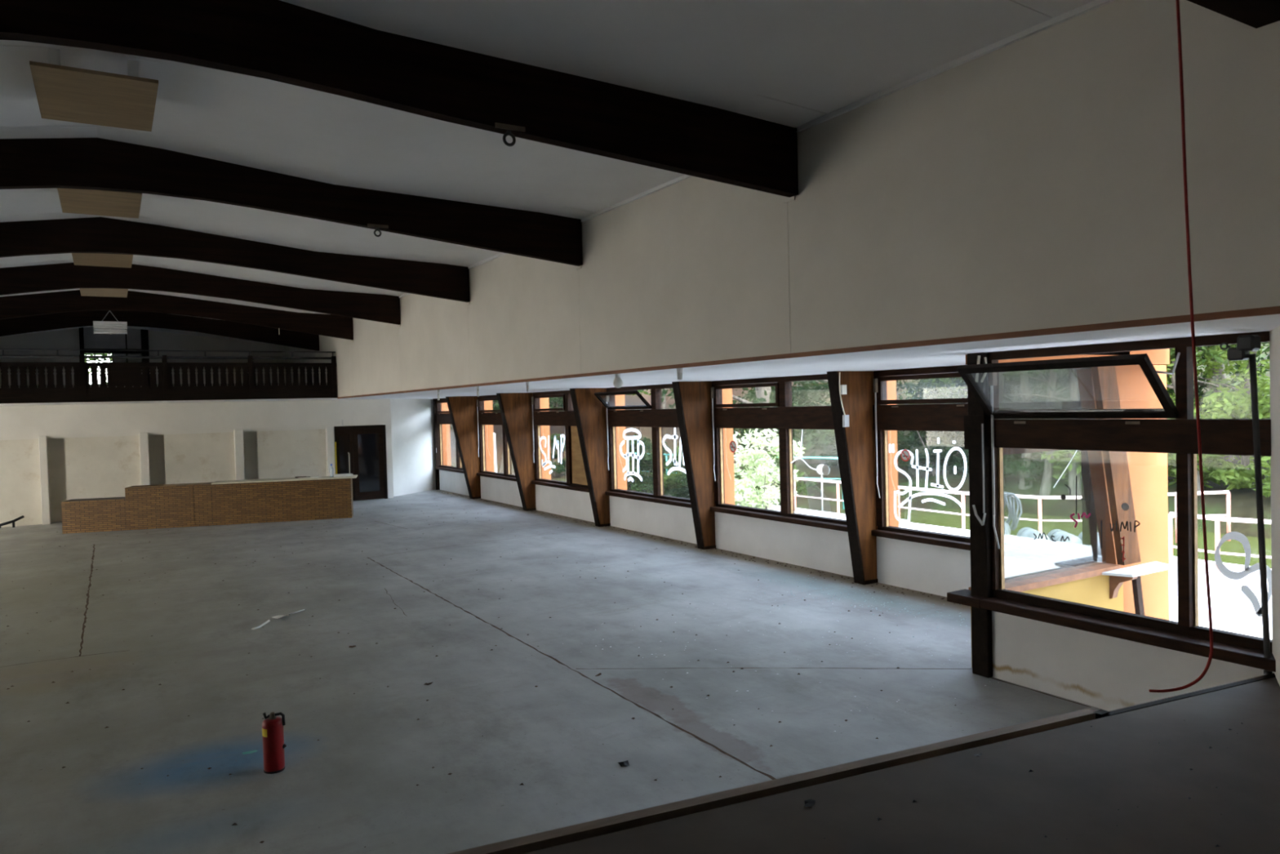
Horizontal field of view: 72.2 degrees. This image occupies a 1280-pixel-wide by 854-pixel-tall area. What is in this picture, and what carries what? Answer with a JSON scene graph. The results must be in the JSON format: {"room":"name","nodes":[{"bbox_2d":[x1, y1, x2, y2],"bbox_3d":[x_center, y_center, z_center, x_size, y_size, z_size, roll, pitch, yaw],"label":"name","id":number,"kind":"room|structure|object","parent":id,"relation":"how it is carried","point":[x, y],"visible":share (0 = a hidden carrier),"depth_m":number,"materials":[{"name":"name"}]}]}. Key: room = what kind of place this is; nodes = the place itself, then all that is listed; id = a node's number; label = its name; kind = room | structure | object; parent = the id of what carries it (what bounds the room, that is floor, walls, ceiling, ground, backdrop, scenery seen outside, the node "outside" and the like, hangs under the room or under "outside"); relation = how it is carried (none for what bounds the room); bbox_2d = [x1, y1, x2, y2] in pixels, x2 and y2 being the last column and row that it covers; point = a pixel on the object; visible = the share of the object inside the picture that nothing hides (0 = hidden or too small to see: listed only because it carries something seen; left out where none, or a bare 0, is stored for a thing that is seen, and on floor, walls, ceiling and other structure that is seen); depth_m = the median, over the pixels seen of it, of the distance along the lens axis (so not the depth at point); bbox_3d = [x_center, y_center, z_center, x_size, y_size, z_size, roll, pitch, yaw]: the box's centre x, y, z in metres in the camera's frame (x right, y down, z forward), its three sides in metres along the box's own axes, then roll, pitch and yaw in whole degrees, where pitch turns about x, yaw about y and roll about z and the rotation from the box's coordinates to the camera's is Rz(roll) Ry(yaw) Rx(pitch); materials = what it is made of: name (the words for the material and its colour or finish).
{"room":"empty community hall","nodes":[
{"label":"empty community hall","id":0,"kind":"room"},
{"bbox_2d":[0,328,79,387],"bbox_3d":[-16.873,-1.639,22.678,4.140,2.400,0.300,-2,2,-31],"label":"wall","id":1,"kind":"structure","parent":0,"point":[68,339],"depth_m":23.17,"materials":[{"name":"paint"}]},
{"bbox_2d":[79,325,150,386],"bbox_3d":[-14.393,-1.762,24.062,1.620,2.050,0.300,-2,2,-31],"label":"window","id":2,"kind":"structure","parent":1,"relation":"in","point":[135,339],"depth_m":24.06,"materials":[{"name":"black wood"}]},
{"bbox_2d":[0,397,333,405],"bbox_3d":[-12.862,-0.628,21.071,9.264,0.160,7.220,-2,2,-31],"label":"floor","id":3,"kind":"structure","parent":0,"point":[278,399],"depth_m":19.92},
{"bbox_2d":[0,348,337,403],"bbox_3d":[-10.356,-1.076,18.341,7.754,1.067,0.100,-2,2,-31],"label":"balustrade","id":4,"kind":"object","parent":3,"relation":"attached to","point":[120,375],"visible":1,"depth_m":18.51,"materials":[{"name":"black wood"}]},
{"bbox_2d":[148,330,285,386],"bbox_3d":[-12.237,-1.827,25.484,3.744,2.400,0.300,-2,2,-31],"label":"wall","id":5,"kind":"structure","parent":0,"point":[157,340],"depth_m":25.20,"materials":[{"name":"paint"}]},
{"bbox_2d":[0,398,435,527],"bbox_3d":[-11.411,0.739,22.655,13.290,2.765,2.034,-2,2,-31],"label":"wall","id":6,"kind":"structure","parent":0,"point":[51,455],"depth_m":21.69,"materials":[{"name":"paint"}]},
{"bbox_2d":[333,424,387,500],"bbox_3d":[-7.607,0.942,23.932,1.500,2.100,0.334,-2,2,-31],"label":"door","id":7,"kind":"structure","parent":6,"relation":"in","point":[360,451],"depth_m":23.90,"materials":[{"name":"black wood"}]},
{"bbox_2d":[0,0,1094,345],"bbox_3d":[-6.248,-2.259,10.168,9.528,1.290,32.900,-2,2,-31],"label":"ceiling","id":8,"kind":"structure","parent":0,"point":[789,63],"depth_m":6.10,"materials":[{"name":"paint"}]},
{"bbox_2d":[29,47,158,131],"bbox_3d":[-3.634,-2.261,5.864,0.675,0.173,1.090,-2,2,-31],"label":"ceiling panel","id":9,"kind":"object","parent":8,"relation":"attached to","point":[64,93],"visible":1,"depth_m":5.75,"materials":[{"name":"beige wood"}]},
{"bbox_2d":[57,187,142,218],"bbox_3d":[-5.313,-2.302,8.635,0.675,0.208,1.170,-2,2,-31],"label":"ceiling panel","id":10,"kind":"object","parent":8,"relation":"attached to","point":[86,202],"visible":0.67,"depth_m":8.59,"materials":[{"name":"beige wood"}]},
{"bbox_2d":[71,253,133,267],"bbox_3d":[-7.150,-2.347,11.667,0.675,0.245,1.200,-2,2,-31],"label":"ceiling panel","id":11,"kind":"object","parent":8,"relation":"attached to","point":[119,260],"visible":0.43,"depth_m":11.68,"materials":[{"name":"beige wood"}]},
{"bbox_2d":[79,288,128,297],"bbox_3d":[-8.964,-2.391,14.660,0.675,0.282,1.200,-2,2,-31],"label":"ceiling panel","id":12,"kind":"object","parent":8,"relation":"attached to","point":[107,292],"visible":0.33,"depth_m":14.67,"materials":[{"name":"beige wood"}]},
{"bbox_2d":[93,310,127,334],"bbox_3d":[-9.870,-1.950,16.336,0.540,0.438,0.200,-2,2,-31],"label":"lamp","id":13,"kind":"object","parent":8,"relation":"hanging from","point":[113,325],"visible":1,"depth_m":16.28,"materials":[{"name":"metal"}]},
{"bbox_2d":[0,310,319,351],"bbox_3d":[-11.934,-2.085,19.573,9.129,1.184,0.200,-2,2,-31],"label":"roof beam","id":14,"kind":"structure","parent":8,"relation":"attached to","point":[21,325],"depth_m":20.11,"materials":[{"name":"brown wood"}]},
{"bbox_2d":[0,289,353,341],"bbox_3d":[-10.093,-2.021,16.537,9.129,1.184,0.200,-2,2,-31],"label":"roof beam","id":15,"kind":"structure","parent":8,"relation":"attached to","point":[40,304],"depth_m":17.10,"materials":[{"name":"brown wood"}]},
{"bbox_2d":[0,262,400,326],"bbox_3d":[-8.252,-1.958,13.500,9.129,1.184,0.200,-2,2,-31],"label":"roof beam","id":16,"kind":"structure","parent":8,"relation":"attached to","point":[64,276],"depth_m":14.09,"materials":[{"name":"brown wood"}]},
{"bbox_2d":[0,217,470,305],"bbox_3d":[-6.412,-1.895,10.464,9.129,1.184,0.200,-2,2,-31],"label":"roof beam","id":17,"kind":"structure","parent":8,"relation":"attached to","point":[104,235],"depth_m":11.06,"materials":[{"name":"brown wood"}]},
{"bbox_2d":[0,137,582,269],"bbox_3d":[-4.571,-1.832,7.428,9.129,1.184,0.200,-2,2,-31],"label":"roof beam","id":18,"kind":"structure","parent":8,"relation":"attached to","point":[77,163],"depth_m":8.07,"materials":[{"name":"brown wood"}]},
{"bbox_2d":[0,0,799,203],"bbox_3d":[-2.730,-1.768,4.391,9.129,1.184,0.200,-2,2,-31],"label":"roof beam","id":19,"kind":"structure","parent":8,"relation":"attached to","point":[274,40],"depth_m":5.18,"materials":[{"name":"brown wood"}]},
{"bbox_2d":[494,122,525,146],"bbox_3d":[-0.815,-1.816,5.474,0.200,0.128,0.040,-2,2,-31],"label":"ring hook","id":20,"kind":"object","parent":19,"relation":"attached to","point":[502,126],"visible":1,"depth_m":5.46,"materials":[{"name":"metal"}]},
{"bbox_2d":[1148,0,1213,692],"bbox_3d":[2.546,-0.470,4.155,0.287,3.485,0.024,-1,1,8],"label":"cable","id":21,"kind":"object","parent":8,"relation":"hanging from","point":[1179,33],"visible":1,"depth_m":4.15,"materials":[{"name":"plastic"}]},
{"bbox_2d":[0,488,1107,853],"bbox_3d":[-5.521,2.352,13.045,13.300,0.302,25.000,-2,2,-31],"label":"floor","id":22,"kind":"structure","parent":0,"point":[565,737],"depth_m":7.72,"materials":[{"name":"concrete"}]},
{"bbox_2d":[61,475,357,533],"bbox_3d":[-9.371,1.682,19.467,5.914,0.930,0.660,-2,1,-15],"label":"counter","id":23,"kind":"object","parent":22,"relation":"on","point":[228,502],"depth_m":19.18,"materials":[{"name":"brown wood"}]},
{"bbox_2d":[124,482,211,488],"bbox_3d":[-10.255,1.274,19.222,1.695,0.009,0.604,-2,1,-15],"label":"countertop","id":24,"kind":"structure","parent":23,"relation":"on","point":[197,483],"depth_m":19.13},
{"bbox_2d":[211,475,357,484],"bbox_3d":[-7.982,1.185,19.829,3.014,0.028,0.660,-2,1,-15],"label":"countertop","id":25,"kind":"structure","parent":23,"relation":"on","point":[245,481],"depth_m":19.64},
{"bbox_2d":[262,711,286,773],"bbox_3d":[-2.457,2.103,5.876,0.134,0.390,0.134,0,2,45],"label":"fire extinguisher","id":26,"kind":"object","parent":22,"relation":"on","point":[273,732],"visible":1,"depth_m":5.83,"materials":[{"name":"red paint"}]},
{"bbox_2d":[445,395,480,498],"bbox_3d":[-4.706,0.557,23.369,0.835,2.745,0.178,-2,2,-31],"label":"post","id":27,"kind":"object","parent":22,"relation":"on","point":[463,410],"visible":0.83,"depth_m":23.36,"materials":[{"name":"brown wood"}]},
{"bbox_2d":[0,500,955,847],"bbox_3d":[-4.396,2.145,13.924,9.610,0.010,19.959,-2,2,-31],"label":"debris","id":28,"kind":"object","parent":22,"relation":"on","point":[450,773],"visible":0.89,"depth_m":8.04,"materials":[{"name":"brown plant"}]},
{"bbox_2d":[496,392,536,511],"bbox_3d":[-2.866,0.583,20.332,0.835,2.745,0.178,-2,2,-31],"label":"post","id":29,"kind":"object","parent":22,"relation":"on","point":[516,408],"visible":0.96,"depth_m":20.32,"materials":[{"name":"brown wood"}]},
{"bbox_2d":[569,387,610,526],"bbox_3d":[-0.984,0.608,17.321,0.735,2.745,0.178,-2,2,-31],"label":"post","id":30,"kind":"object","parent":22,"relation":"on","point":[590,415],"visible":0.94,"depth_m":17.30,"materials":[{"name":"brown wood"}]},
{"bbox_2d":[435,490,945,599],"bbox_3d":[-0.870,1.967,17.430,0.470,0.013,20.306,-2,2,-31],"label":"debris","id":31,"kind":"object","parent":22,"relation":"on","point":[436,491],"visible":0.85,"depth_m":14.63,"materials":[{"name":"brown plant"}]},
{"bbox_2d":[671,381,715,549],"bbox_3d":[0.884,0.633,14.300,0.670,2.745,0.178,-2,2,-31],"label":"post","id":32,"kind":"object","parent":22,"relation":"on","point":[693,400],"visible":0.96,"depth_m":14.27,"materials":[{"name":"brown wood"}]},
{"bbox_2d":[826,370,878,584],"bbox_3d":[2.732,0.658,11.268,0.650,2.745,0.178,-2,2,-31],"label":"post","id":33,"kind":"object","parent":22,"relation":"on","point":[855,443],"visible":0.99,"depth_m":11.24,"materials":[{"name":"brown wood"}]},
{"bbox_2d":[839,372,848,426],"bbox_3d":[2.566,-0.345,11.040,0.135,0.690,0.034,-2,2,-31],"label":"junction box","id":34,"kind":"object","parent":33,"relation":"attached to","point":[842,388],"visible":1,"depth_m":11.03,"materials":[{"name":"white paint"}]},
{"bbox_2d":[964,352,993,677],"bbox_3d":[2.910,0.746,7.473,0.160,2.745,0.200,-2,2,-31],"label":"post","id":35,"kind":"object","parent":22,"relation":"on","point":[980,535],"visible":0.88,"depth_m":7.42,"materials":[{"name":"black wood"}]},
{"bbox_2d":[439,469,1073,596],"bbox_3d":[-0.787,1.796,17.911,0.130,0.930,20.972,-2,2,-31],"label":"wall","id":36,"kind":"structure","parent":0,"point":[937,570],"depth_m":13.06,"materials":[{"name":"paint"}]},
{"bbox_2d":[432,398,480,489],"bbox_3d":[-5.250,0.529,25.102,0.230,2.745,3.349,-2,2,-31],"label":"window","id":37,"kind":"structure","parent":36,"relation":"in","point":[440,417],"depth_m":26.39,"materials":[{"name":"brown wood"}]},
{"bbox_2d":[476,392,536,481],"bbox_3d":[-3.426,0.246,22.070,0.230,2.125,3.379,-2,2,-31],"label":"window","id":38,"kind":"structure","parent":36,"relation":"in","point":[484,416],"depth_m":22.77,"materials":[{"name":"brown wood"}]},
{"bbox_2d":[531,390,610,492],"bbox_3d":[-1.586,0.272,19.032,0.230,2.125,3.379,-2,2,-31],"label":"window","id":39,"kind":"structure","parent":36,"relation":"in","point":[576,480],"depth_m":19.24,"materials":[{"name":"brown wood"}]},
{"bbox_2d":[594,383,715,507],"bbox_3d":[0.153,0.302,15.934,0.465,2.125,3.379,-2,2,-31],"label":"window","id":40,"kind":"structure","parent":36,"relation":"in","point":[654,416],"depth_m":16.19,"materials":[{"name":"brown wood"}]},
{"bbox_2d":[710,373,847,531],"bbox_3d":[2.093,0.324,12.958,0.230,2.125,3.379,-2,2,-31],"label":"window","id":41,"kind":"structure","parent":36,"relation":"in","point":[780,415],"depth_m":12.97,"materials":[{"name":"brown wood"}]},
{"bbox_2d":[871,365,1097,566],"bbox_3d":[3.808,0.348,10.127,0.230,2.125,2.896,-2,2,-31],"label":"window","id":42,"kind":"structure","parent":36,"relation":"in","point":[909,415],"depth_m":10.54,"materials":[{"name":"brown wood"}]},
{"bbox_2d":[284,0,1279,399],"bbox_3d":[-3.835,-1.578,15.201,0.160,1.875,26.600,-2,2,-31],"label":"wall","id":43,"kind":"structure","parent":0,"point":[1035,181],"depth_m":5.51,"materials":[{"name":"paint"}]},
{"bbox_2d":[399,0,1115,297],"bbox_3d":[-2.563,-2.314,12.867,0.030,0.040,21.100,-2,2,-31],"label":"trim","id":44,"kind":"structure","parent":43,"relation":"attached to","point":[1095,4],"depth_m":5.63,"materials":[{"name":"paint"}]},
{"bbox_2d":[337,306,1279,398],"bbox_3d":[-2.023,-0.601,12.127,0.032,0.034,19.250,-2,2,-31],"label":"trim","id":45,"kind":"structure","parent":43,"relation":"attached to","point":[1275,309],"depth_m":5.53,"materials":[{"name":"brown wood"}]},
{"bbox_2d":[321,314,1279,399],"bbox_3d":[-1.351,-0.827,15.076,3.906,0.250,25.200,-2,2,-31],"label":"soffit","id":46,"kind":"structure","parent":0,"point":[947,354],"depth_m":8.37,"materials":[{"name":"paint"}]},
{"bbox_2d":[522,676,1279,853],"bbox_3d":[1.127,2.145,0.505,11.500,0.780,8.464,-2,2,-31],"label":"floor","id":47,"kind":"structure","parent":0,"point":[989,802],"depth_m":3.87,"materials":[{"name":"concrete"}]},
{"bbox_2d":[447,707,1096,853],"bbox_3d":[-1.714,2.100,3.068,9.399,0.692,0.114,-2,2,-24],"label":"trim","id":48,"kind":"structure","parent":47,"relation":"attached to","point":[566,834],"depth_m":4.06,"materials":[{"name":"black wood"}]},
{"bbox_2d":[968,561,1123,667],"bbox_3d":[3.853,1.875,8.165,2.090,1.005,0.230,-2,2,-31],"label":"wall","id":49,"kind":"structure","parent":0,"point":[1086,584],"depth_m":8.25,"materials":[{"name":"yellow paint"}]},
{"bbox_2d":[965,348,1169,454],"bbox_3d":[4.166,0.216,8.357,2.940,2.285,0.180,-2,2,-31],"label":"roof overhang","id":50,"kind":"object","parent":49,"relation":"in","point":[1157,357],"depth_m":8.22,"materials":[{"name":"orange paint"}]},
{"bbox_2d":[1102,560,1174,598],"bbox_3d":[4.835,1.515,8.509,0.930,0.298,0.306,-2,2,-31],"label":"wall shelf","id":51,"kind":"object","parent":49,"relation":"attached to","point":[1117,576],"visible":1,"depth_m":8.46,"materials":[{"name":"wood"}]},
{"bbox_2d":[991,610,1273,711],"bbox_3d":[3.746,1.972,6.272,0.110,0.910,3.018,-2,2,-31],"label":"wall","id":52,"kind":"structure","parent":0,"point":[1101,671],"depth_m":6.66,"materials":[{"name":"paint"}]},
{"bbox_2d":[946,331,1275,671],"bbox_3d":[3.298,0.455,6.490,0.514,2.135,2.558,-2,2,-31],"label":"window","id":53,"kind":"structure","parent":52,"relation":"in","point":[1171,428],"depth_m":6.27,"materials":[{"name":"brown wood"}]},
{"bbox_2d":[1248,353,1271,674],"bbox_3d":[3.920,0.549,5.540,0.048,2.021,0.115,-2,2,-31],"label":"metal pole","id":54,"kind":"object","parent":53,"relation":"on","point":[1252,360],"visible":1,"depth_m":5.53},
{"bbox_2d":[1220,334,1261,360],"bbox_3d":[3.816,-0.503,5.593,0.110,0.155,0.221,-2,2,-31],"label":"lamp","id":55,"kind":"object","parent":54,"relation":"attached to","point":[1246,344],"visible":1,"depth_m":5.53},
{"bbox_2d":[1107,672,1275,715],"bbox_3d":[3.456,1.915,5.308,1.859,0.684,0.094,-2,2,-24],"label":"trim","id":56,"kind":"structure","parent":52,"relation":"attached to","point":[1166,700],"depth_m":5.19,"materials":[{"name":"black wood"}]},
{"bbox_2d":[1186,0,1279,28],"bbox_3d":[-0.916,-2.103,1.468,9.228,0.870,0.490,-2,2,-31],"label":"roof beam","id":57,"kind":"structure","parent":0,"point":[1256,14],"depth_m":3.82,"materials":[{"name":"brown wood"}]},
{"bbox_2d":[1269,325,1279,685],"bbox_3d":[5.050,-0.447,2.062,2.200,4.120,7.100,-2,2,-31],"label":"wall","id":58,"kind":"structure","parent":0,"point":[1274,334],"depth_m":5.38,"materials":[{"name":"paint"}]},
{"label":"outside","id":59,"kind":"structure","parent":0,"visible":0},
{"bbox_3d":[-10.886,2.083,39.373,4.800,0.140,41.400,-2,2,-31],"label":"gravel drive","id":60,"kind":"object","parent":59,"visible":0},
{"bbox_2d":[441,402,451,466],"bbox_3d":[-5.954,0.557,26.762,0.275,3.245,0.220,-2,2,-31],"label":"outer fin","id":61,"kind":"object","parent":60,"relation":"on","point":[446,428],"visible":0.29,"depth_m":26.67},
{"bbox_2d":[484,400,494,471],"bbox_3d":[-4.129,0.583,23.751,0.275,3.245,0.220,-2,2,-31],"label":"outer fin","id":62,"kind":"object","parent":60,"relation":"on","point":[489,437],"visible":0.29,"depth_m":23.66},
{"bbox_2d":[539,397,551,479],"bbox_3d":[-2.289,0.609,20.713,0.275,3.245,0.220,-2,2,-31],"label":"outer fin","id":63,"kind":"object","parent":60,"relation":"on","point":[544,402],"visible":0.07,"depth_m":20.62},
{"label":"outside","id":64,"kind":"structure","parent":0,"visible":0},
{"bbox_2d":[449,342,1271,538],"bbox_3d":[16.511,-8.787,48.744,62.100,22.690,126.400,-2,2,-31],"label":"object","id":65,"kind":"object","parent":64,"point":[1242,500],"depth_m":27.97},
{"bbox_2d":[550,432,566,476],"bbox_3d":[-3.281,1.115,33.747,1.837,1.810,1.918,-1,1,9],"label":"shrub","id":66,"kind":"object","parent":65,"relation":"on","point":[560,468],"visible":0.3,"depth_m":33.47,"materials":[{"name":"green plant"}]},
{"bbox_2d":[626,433,673,493],"bbox_3d":[0.126,1.177,27.140,2.068,1.968,1.995,0,2,43],"label":"shrub","id":67,"kind":"object","parent":65,"relation":"on","point":[646,464],"visible":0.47,"depth_m":26.95,"materials":[{"name":"green plant"}]},
{"bbox_2d":[663,446,689,497],"bbox_3d":[1.347,1.343,26.145,1.822,1.654,2.526,-2,1,-4],"label":"shrub","id":68,"kind":"object","parent":65,"relation":"on","point":[668,480],"visible":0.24,"depth_m":25.56,"materials":[{"name":"green plant"}]},
{"bbox_2d":[668,452,689,497],"bbox_3d":[1.677,1.336,24.650,1.751,1.653,1.677,-2,1,-9],"label":"shrub","id":69,"kind":"object","parent":65,"relation":"on","point":[680,478],"visible":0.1,"depth_m":24.63,"materials":[{"name":"green plant"}]},
{"bbox_2d":[626,379,836,488],"bbox_3d":[3.844,-3.267,28.778,10.071,12.756,8.541,-2,1,-17],"label":"tree","id":70,"kind":"object","parent":65,"relation":"on","point":[812,437],"visible":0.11,"depth_m":28.39,"materials":[{"name":"green plant"}]},
{"bbox_2d":[626,452,844,509],"bbox_3d":[2.205,1.503,25.857,8.374,1.375,0.329,0,2,43],"label":"railing","id":71,"kind":"object","parent":65,"relation":"on","point":[666,456],"visible":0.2,"depth_m":23.62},
{"bbox_2d":[733,446,780,506],"bbox_3d":[2.692,1.328,21.556,1.682,1.729,1.666,-2,1,-16],"label":"shrub","id":72,"kind":"object","parent":65,"relation":"on","point":[740,453],"visible":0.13,"depth_m":21.64,"materials":[{"name":"green plant"}]},
{"bbox_2d":[733,428,806,510],"bbox_3d":[2.765,1.119,20.143,1.869,2.260,1.851,0,2,42],"label":"shrub","id":73,"kind":"object","parent":65,"relation":"on","point":[745,494],"visible":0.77,"depth_m":20.07,"materials":[{"name":"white plant"}]},
{"bbox_2d":[733,449,820,505],"bbox_3d":[3.583,1.529,24.216,2.746,1.798,1.981,-1,1,14],"label":"shrub","id":74,"kind":"object","parent":65,"relation":"on","point":[808,484],"visible":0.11,"depth_m":23.98,"materials":[{"name":"green plant"}]},
{"bbox_2d":[735,380,830,439],"bbox_3d":[5.863,-3.967,40.422,8.909,11.095,7.556,-3,2,-40],"label":"tree","id":75,"kind":"object","parent":65,"relation":"on","point":[806,404],"visible":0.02,"depth_m":39.88,"materials":[{"name":"green plant"}]},
{"bbox_2d":[771,379,923,441],"bbox_3d":[8.487,-2.767,36.466,7.747,9.826,6.570,-2,1,-6],"label":"tree","id":76,"kind":"object","parent":65,"relation":"on","point":[813,392],"visible":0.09,"depth_m":36.67,"materials":[{"name":"green plant"}]},
{"bbox_2d":[817,432,904,467],"bbox_3d":[8.774,0.153,34.514,3.820,3.621,3.681,-3,2,-40],"label":"shrub","id":77,"kind":"object","parent":65,"relation":"on","point":[828,462],"visible":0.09,"depth_m":34.42,"materials":[{"name":"green plant"}]},
{"bbox_2d":[897,394,968,475],"bbox_3d":[10.709,0.379,31.540,3.309,3.149,3.192,-1,1,14],"label":"shrub","id":78,"kind":"object","parent":65,"relation":"on","point":[946,438],"visible":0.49,"depth_m":31.55,"materials":[{"name":"green plant"}]},
{"bbox_2d":[898,373,1018,404],"bbox_3d":[12.759,-3.565,34.547,6.312,9.788,6.163,-1,2,31],"label":"tree","id":79,"kind":"object","parent":65,"relation":"on","point":[954,394],"visible":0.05,"depth_m":34.32,"materials":[{"name":"green plant"}]},
{"bbox_2d":[907,373,1044,403],"bbox_3d":[12.474,-3.195,31.750,7.227,10.794,8.522,-1,1,4],"label":"tree","id":80,"kind":"object","parent":65,"relation":"on","point":[920,385],"visible":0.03,"depth_m":30.98,"materials":[{"name":"green plant"}]},
{"bbox_2d":[742,472,1231,542],"bbox_3d":[6.033,1.697,18.794,10.784,0.932,2.427,0,2,41],"label":"railing","id":81,"kind":"object","parent":65,"relation":"on","point":[1039,498],"visible":0.48,"depth_m":16.31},
{"bbox_2d":[1004,491,1022,530],"bbox_3d":[6.862,1.576,16.438,0.120,0.732,0.664,-2,2,-31],"label":"coil","id":82,"kind":"object","parent":81,"relation":"hanging from","point":[1012,514],"visible":0.48,"depth_m":16.30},
{"bbox_2d":[960,370,1070,486],"bbox_3d":[12.375,-0.122,28.390,4.149,4.093,4.301,-2,2,-24],"label":"shrub","id":83,"kind":"object","parent":65,"relation":"on","point":[1013,386],"visible":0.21,"depth_m":27.35,"materials":[{"name":"green plant"}]},
{"bbox_2d":[1002,369,1069,489],"bbox_3d":[11.656,-1.877,26.883,4.794,8.733,5.273,-2,1,-4],"label":"tree","id":84,"kind":"object","parent":65,"relation":"on","point":[1024,383],"visible":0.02,"depth_m":26.89,"materials":[{"name":"green plant"}]},
{"bbox_2d":[1017,368,1070,495],"bbox_3d":[11.880,-2.079,25.898,5.894,9.753,5.357,-1,2,34],"label":"tree","id":85,"kind":"object","parent":65,"relation":"on","point":[1046,485],"visible":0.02,"depth_m":25.98,"materials":[{"name":"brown plant"}]},
{"bbox_2d":[1040,389,1210,486],"bbox_3d":[14.150,0.187,25.434,4.750,3.424,3.668,-1,1,7],"label":"shrub","id":86,"kind":"object","parent":65,"relation":"on","point":[1062,460],"visible":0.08,"depth_m":25.50,"materials":[{"name":"green plant"}]},
{"bbox_2d":[1065,349,1235,418],"bbox_3d":[14.741,-1.336,25.804,4.760,7.065,4.483,-1,1,15],"label":"tree","id":87,"kind":"object","parent":65,"relation":"on","point":[1212,364],"visible":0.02,"depth_m":24.77,"materials":[{"name":"green plant"}]},
{"bbox_2d":[1164,342,1270,483],"bbox_3d":[15.600,-1.343,23.219,4.343,7.070,4.834,-1,1,16],"label":"tree","id":88,"kind":"object","parent":65,"relation":"on","point":[1244,460],"visible":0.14,"depth_m":22.23,"materials":[{"name":"green plant"}]},
{"bbox_2d":[1166,342,1269,496],"bbox_3d":[14.622,-2.127,23.122,5.583,9.241,5.076,-1,2,34],"label":"tree","id":89,"kind":"object","parent":65,"relation":"on","point":[1202,348],"visible":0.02,"depth_m":22.49,"materials":[{"name":"green plant"}]},
{"bbox_2d":[1166,342,1270,462],"bbox_3d":[16.707,-3.317,25.781,8.135,10.303,6.899,-1,2,28],"label":"tree","id":90,"kind":"object","parent":65,"relation":"on","point":[1202,385],"visible":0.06,"depth_m":25.50,"materials":[{"name":"green plant"}]},
{"bbox_2d":[1167,384,1271,497],"bbox_3d":[15.485,0.380,22.390,3.190,2.978,4.130,-2,2,-31],"label":"shrub","id":91,"kind":"object","parent":65,"relation":"on","point":[1214,472],"visible":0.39,"depth_m":22.27,"materials":[{"name":"green plant"}]},
{"bbox_2d":[1202,373,1270,418],"bbox_3d":[17.576,-2.748,21.636,6.163,9.826,6.312,0,2,36],"label":"tree","id":92,"kind":"object","parent":65,"relation":"on","point":[1223,381],"visible":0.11,"depth_m":22.77,"materials":[{"name":"green plant"}]},
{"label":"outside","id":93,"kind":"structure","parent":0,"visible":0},
{"bbox_2d":[900,507,1271,568],"bbox_3d":[14.124,2.809,15.887,10.600,0.130,28.500,-2,2,-31],"label":"lawn","id":94,"kind":"structure","parent":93,"point":[948,520],"depth_m":23.06,"materials":[{"name":"green plant"}]},
{"bbox_2d":[923,371,1015,486],"bbox_3d":[11.004,-1.962,27.780,5.583,9.241,5.076,-3,2,-43],"label":"tree","id":95,"kind":"object","parent":94,"relation":"on","point":[1009,373],"visible":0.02,"depth_m":27.90,"materials":[{"name":"green plant"}]},
{"bbox_2d":[1002,368,1081,495],"bbox_3d":[12.714,-1.823,25.380,5.273,8.733,4.793,-2,1,-17],"label":"tree","id":96,"kind":"object","parent":94,"relation":"on","point":[1074,389],"visible":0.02,"depth_m":25.48,"materials":[{"name":"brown plant"}]},
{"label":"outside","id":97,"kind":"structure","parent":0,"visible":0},
{"bbox_2d":[737,503,1271,639],"bbox_3d":[6.842,2.375,9.193,8.450,0.200,28.600,-2,2,-31],"label":"terrace","id":98,"kind":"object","parent":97,"point":[1232,611],"depth_m":11.53,"materials":[{"name":"concrete"}]},
{"bbox_2d":[614,394,626,489],"bbox_3d":[-0.449,0.635,17.676,0.275,3.245,0.220,-2,2,-31],"label":"outer fin","id":99,"kind":"object","parent":98,"relation":"on","point":[620,399],"visible":0.14,"depth_m":17.59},
{"bbox_2d":[714,388,734,506],"bbox_3d":[1.391,0.661,14.639,0.275,3.245,0.220,-2,2,-31],"label":"outer fin","id":100,"kind":"object","parent":98,"relation":"on","point":[729,485],"visible":0.14,"depth_m":14.55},
{"bbox_2d":[873,380,898,529],"bbox_3d":[3.230,0.687,11.601,0.275,3.245,0.220,-2,2,-31],"label":"outer fin","id":101,"kind":"object","parent":98,"relation":"on","point":[891,384],"visible":0.14,"depth_m":11.53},
{"bbox_2d":[1016,527,1051,547],"bbox_3d":[6.779,1.953,15.114,0.367,0.362,0.700,-1,1,7],"label":"roll","id":102,"kind":"object","parent":98,"relation":"on","point":[1025,535],"visible":0.59,"depth_m":14.83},
{"bbox_2d":[1047,528,1082,551],"bbox_3d":[7.163,1.950,14.808,0.367,0.362,0.700,-1,1,7],"label":"roll","id":103,"kind":"object","parent":98,"relation":"on","point":[1075,544],"visible":0.67,"depth_m":14.48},
{"bbox_2d":[1090,365,1144,615],"bbox_3d":[4.709,0.875,8.568,0.860,2.940,0.067,-2,2,-31],"label":"leaning post","id":104,"kind":"object","parent":98,"relation":"on","point":[1104,378],"visible":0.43,"depth_m":8.49,"materials":[{"name":"brown wood"}]},
{"bbox_2d":[1075,364,1168,619],"bbox_3d":[5.000,0.846,9.052,1.380,2.960,0.145,-2,2,-31],"label":"pier","id":105,"kind":"structure","parent":98,"relation":"on","point":[1148,471],"depth_m":9.09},
{"bbox_2d":[1168,511,1271,573],"bbox_3d":[8.901,1.779,12.359,0.179,0.932,2.774,-2,2,-35],"label":"railing","id":106,"kind":"object","parent":98,"relation":"on","point":[1217,534],"visible":0.37,"depth_m":12.85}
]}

